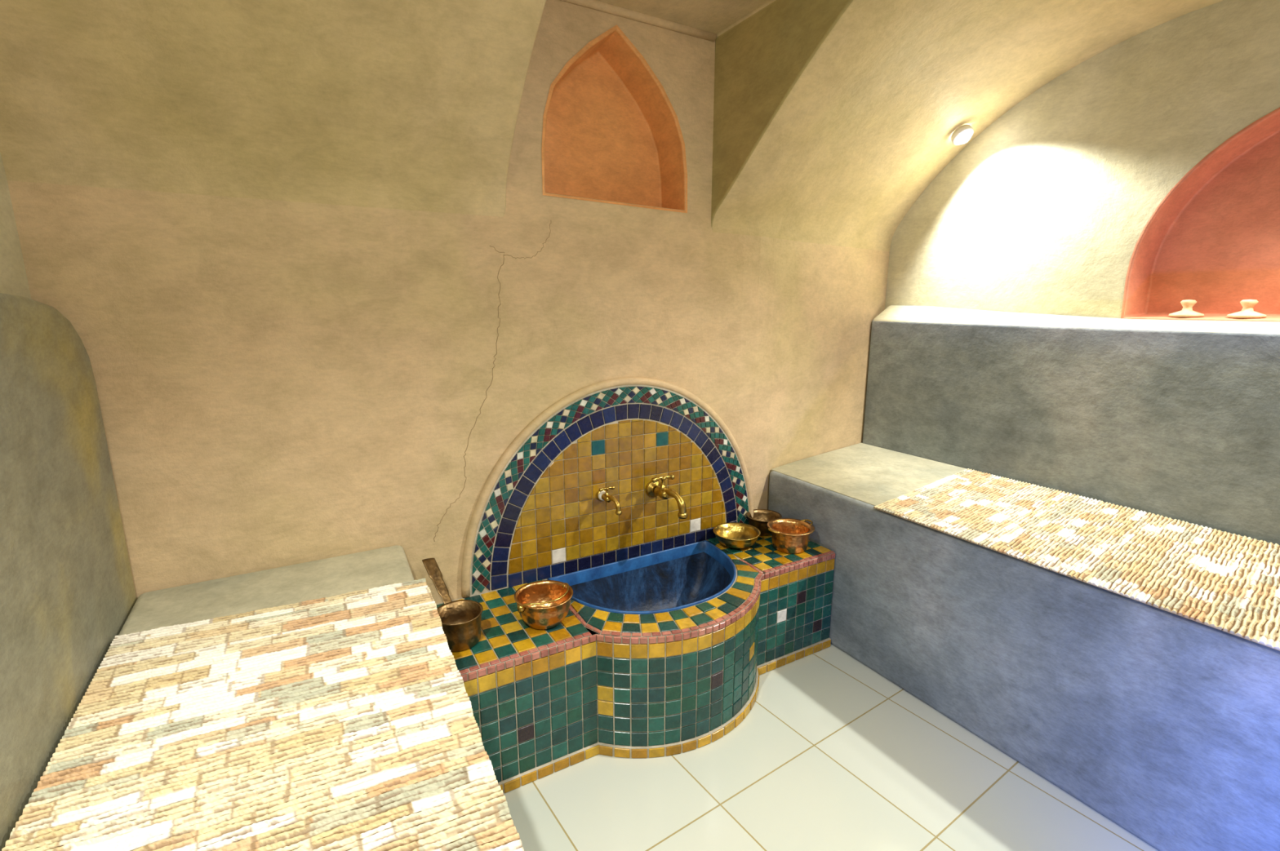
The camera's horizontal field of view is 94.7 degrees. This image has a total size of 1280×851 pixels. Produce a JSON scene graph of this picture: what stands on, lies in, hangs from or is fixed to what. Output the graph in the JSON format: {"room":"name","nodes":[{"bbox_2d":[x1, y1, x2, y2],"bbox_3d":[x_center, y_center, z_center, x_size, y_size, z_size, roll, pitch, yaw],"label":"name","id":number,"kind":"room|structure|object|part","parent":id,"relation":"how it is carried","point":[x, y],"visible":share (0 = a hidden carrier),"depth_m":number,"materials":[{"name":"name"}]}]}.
{"room":"spa","nodes":[
{"label":"spa","id":0,"kind":"room"},
{"bbox_2d":[0,153,31,299],"bbox_3d":[-0.979,0.109,0.212,0.390,2.800,3.900,-7,13,-29],"label":"wall","id":1,"kind":"structure","parent":0,"point":[13,277],"depth_m":1.39,"materials":[{"name":"beige paint"}]},
{"bbox_2d":[0,293,136,850],"bbox_3d":[-0.695,0.683,0.325,0.094,1.530,3.085,-7,13,-29],"label":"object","id":2,"kind":"structure","parent":1,"relation":"attached to","point":[67,589],"depth_m":1.17,"materials":[{"name":"grey paint"}]},
{"bbox_2d":[7,0,889,617],"bbox_3d":[-0.139,-0.374,2.670,3.950,2.750,0.701,-7,13,-29],"label":"wall","id":3,"kind":"structure","parent":0,"point":[280,384],"depth_m":1.94,"materials":[{"name":"beige paint"}]},
{"bbox_2d":[541,24,687,213],"bbox_3d":[-0.114,-1.129,2.207,0.609,0.609,0.158,-7,13,-29],"label":"wall niche","id":4,"kind":"object","parent":3,"relation":"in","point":[611,132],"visible":0.82,"depth_m":2.27,"materials":[{"name":"orange paint"}]},
{"bbox_2d":[560,0,716,41],"bbox_3d":[-0.077,-1.454,2.062,0.840,0.032,0.031,-7,13,-29],"label":"trim","id":5,"kind":"structure","parent":3,"relation":"attached to","point":[593,4],"depth_m":2.10,"materials":[{"name":"beige paint"}]},
{"bbox_2d":[0,0,1223,251],"bbox_3d":[0.734,-0.853,0.976,3.800,0.825,3.423,-7,13,-29],"label":"ceiling","id":6,"kind":"structure","parent":0,"point":[832,118],"depth_m":1.73,"materials":[{"name":"beige paint"}]},
{"bbox_2d":[951,124,973,145],"bbox_3d":[1.495,-1.349,2.735,0.096,0.078,0.086,-5,13,-24],"label":"recessed light","id":7,"kind":"object","parent":6,"relation":"in","point":[961,135],"visible":1,"depth_m":2.71,"materials":[{"name":"white plastic"}]},
{"bbox_2d":[503,617,1159,850],"bbox_3d":[0.801,1.272,1.502,4.000,0.100,3.700,-7,13,-29],"label":"floor","id":8,"kind":"structure","parent":0,"point":[830,753],"depth_m":1.86,"materials":[{"name":"tile"}]},
{"bbox_2d":[118,545,413,635],"bbox_3d":[-0.347,1.049,0.605,0.705,0.700,3.085,-7,13,-29],"label":"stone bench","id":9,"kind":"object","parent":8,"relation":"on","point":[380,567],"visible":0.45,"depth_m":1.68,"materials":[{"name":"grey stone"}]},
{"bbox_2d":[1,578,524,850],"bbox_3d":[-0.466,0.655,0.757,0.711,0.010,2.009,-7,13,-29],"label":"woven mat","id":10,"kind":"object","parent":9,"relation":"on","point":[343,722],"visible":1,"depth_m":1.08,"materials":[{"name":"beige wicker"}]},
{"bbox_2d":[435,377,835,793],"bbox_3d":[0.070,0.459,2.191,1.676,1.213,0.644,-7,13,-29],"label":"fountain","id":11,"kind":"object","parent":8,"relation":"on","point":[643,661],"visible":0.88,"depth_m":2.21,"materials":[{"name":"tile"}]},
{"bbox_2d":[422,558,483,652],"bbox_3d":[-0.610,0.571,1.915,0.152,0.211,0.300,-7,13,-29],"label":"saucepan","id":12,"kind":"object","parent":11,"relation":"on","point":[461,620],"visible":0.86,"depth_m":1.90,"materials":[{"name":"gold metal"}]},
{"bbox_3d":[-0.666,0.521,1.952,0.047,0.128,0.159,-10,16,-41],"label":"handle","id":13,"kind":"part","parent":12,"relation":"part of","materials":[{"name":"gold metal"}]},
{"bbox_2d":[514,580,573,630],"bbox_3d":[-0.322,0.607,1.982,0.195,0.112,0.195,-2,12,-9],"label":"copper pot","id":14,"kind":"object","parent":11,"relation":"on","point":[542,605],"visible":1,"depth_m":1.96,"materials":[{"name":"gold metal"}]},
{"bbox_2d":[596,486,622,515],"bbox_3d":[-0.121,0.290,2.307,0.069,0.092,0.129,-7,13,-29],"label":"brass faucet","id":15,"kind":"object","parent":11,"relation":"attached to","point":[602,495],"visible":1,"depth_m":2.30,"materials":[{"name":"gold metal"}]},
{"bbox_3d":[-0.130,0.261,2.317,0.018,0.036,0.018,-7,13,-29],"label":"stem","id":16,"kind":"part","parent":15,"relation":"part of","materials":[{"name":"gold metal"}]},
{"bbox_3d":[-0.106,0.302,2.297,0.022,0.058,0.087,-10,15,-40],"label":"spout","id":17,"kind":"part","parent":15,"relation":"part of","materials":[{"name":"gold metal"}]},
{"bbox_2d":[546,540,736,637],"bbox_3d":[0.081,0.729,2.320,0.765,0.272,0.445,-7,13,-29],"label":"basin","id":18,"kind":"object","parent":11,"relation":"in","point":[615,593],"depth_m":2.48,"materials":[{"name":"blue paint"}]},
{"bbox_2d":[646,474,688,519],"bbox_3d":[0.108,0.283,2.395,0.110,0.148,0.206,-7,13,-29],"label":"brass faucet","id":19,"kind":"object","parent":11,"relation":"attached to","point":[655,488],"visible":1,"depth_m":2.39,"materials":[{"name":"gold metal"}]},
{"bbox_3d":[0.094,0.236,2.411,0.029,0.058,0.029,-7,13,-29],"label":"stem","id":20,"kind":"part","parent":19,"relation":"part of","materials":[{"name":"gold metal"}]},
{"bbox_3d":[0.133,0.302,2.379,0.035,0.093,0.140,-10,15,-40],"label":"spout","id":21,"kind":"part","parent":19,"relation":"part of","materials":[{"name":"gold metal"}]},
{"bbox_2d":[713,522,760,549],"bbox_3d":[0.428,0.499,2.614,0.208,0.067,0.208,-7,13,-29],"label":"brass bowl","id":22,"kind":"object","parent":11,"relation":"on","point":[735,535],"visible":1,"depth_m":2.66,"materials":[{"name":"gold metal"}]},
{"bbox_2d":[746,509,782,536],"bbox_3d":[0.576,0.460,2.752,0.164,0.088,0.164,-7,13,-29],"label":"brass bowl","id":23,"kind":"object","parent":11,"relation":"on","point":[760,520],"visible":0.64,"depth_m":2.78,"materials":[{"name":"gold metal"}]},
{"bbox_2d":[767,518,814,554],"bbox_3d":[0.658,0.486,2.582,0.202,0.107,0.202,2,12,9],"label":"copper pot","id":24,"kind":"object","parent":11,"relation":"on","point":[788,535],"visible":1,"depth_m":2.54,"materials":[{"name":"gold metal"}]},
{"bbox_3d":[0.569,0.451,2.522,0.031,0.014,0.067,-7,13,-29],"label":"handle","id":25,"kind":"part","parent":24,"relation":"part of","materials":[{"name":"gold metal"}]},
{"bbox_3d":[0.748,0.430,2.623,0.031,0.014,0.067,-7,13,-29],"label":"handle","id":26,"kind":"part","parent":24,"relation":"part of","materials":[{"name":"gold metal"}]},
{"bbox_2d":[768,443,1279,850],"bbox_3d":[1.742,0.778,1.907,0.867,0.703,3.298,-7,13,-29],"label":"stone bench","id":27,"kind":"object","parent":8,"relation":"on","point":[1165,725],"visible":0.8,"depth_m":1.82,"materials":[{"name":"grey stone"}]},
{"bbox_3d":[1.749,0.443,1.847,0.845,0.023,3.288,-7,13,-29],"label":"seat","id":28,"kind":"part","parent":27,"relation":"part of","materials":[{"name":"beige wicker"}]},
{"bbox_2d":[873,468,1279,651],"bbox_3d":[1.779,0.447,1.739,0.863,0.010,2.201,-7,13,-29],"label":"woven mat","id":29,"kind":"object","parent":27,"relation":"on","point":[1225,582],"visible":1,"depth_m":1.95,"materials":[{"name":"beige wicker"}]},
{"bbox_2d":[884,0,1279,320],"bbox_3d":[2.425,-0.289,2.136,0.450,2.800,3.900,-7,13,-29],"label":"wall","id":30,"kind":"structure","parent":0,"point":[1046,210],"depth_m":2.49,"materials":[{"name":"beige paint"}]},
{"bbox_2d":[862,305,1279,545],"bbox_3d":[2.184,0.341,2.078,0.148,1.490,3.300,-7,13,-29],"label":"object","id":31,"kind":"structure","parent":30,"relation":"attached to","point":[1178,420],"depth_m":2.41,"materials":[{"name":"paint"}]},
{"bbox_2d":[1120,107,1279,321],"bbox_3d":[2.367,-0.714,1.837,0.148,0.779,1.301,-7,13,-29],"label":"wall niche","id":32,"kind":"object","parent":30,"relation":"in","point":[1213,241],"visible":1,"depth_m":2.24,"materials":[{"name":"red paint"}]},
{"bbox_2d":[1168,299,1204,317],"bbox_3d":[2.121,-0.454,2.283,0.104,0.067,0.104,-7,13,-29],"label":"holder","id":33,"kind":"object","parent":32,"relation":"in","point":[1187,311],"visible":1,"depth_m":2.27,"materials":[{"name":"white ceramic"}]},
{"bbox_2d":[1226,299,1266,318],"bbox_3d":[2.206,-0.424,2.138,0.104,0.067,0.104,-7,13,-29],"label":"holder","id":34,"kind":"object","parent":32,"relation":"in","point":[1247,312],"visible":0.99,"depth_m":2.12,"materials":[{"name":"white ceramic"}]}
]}

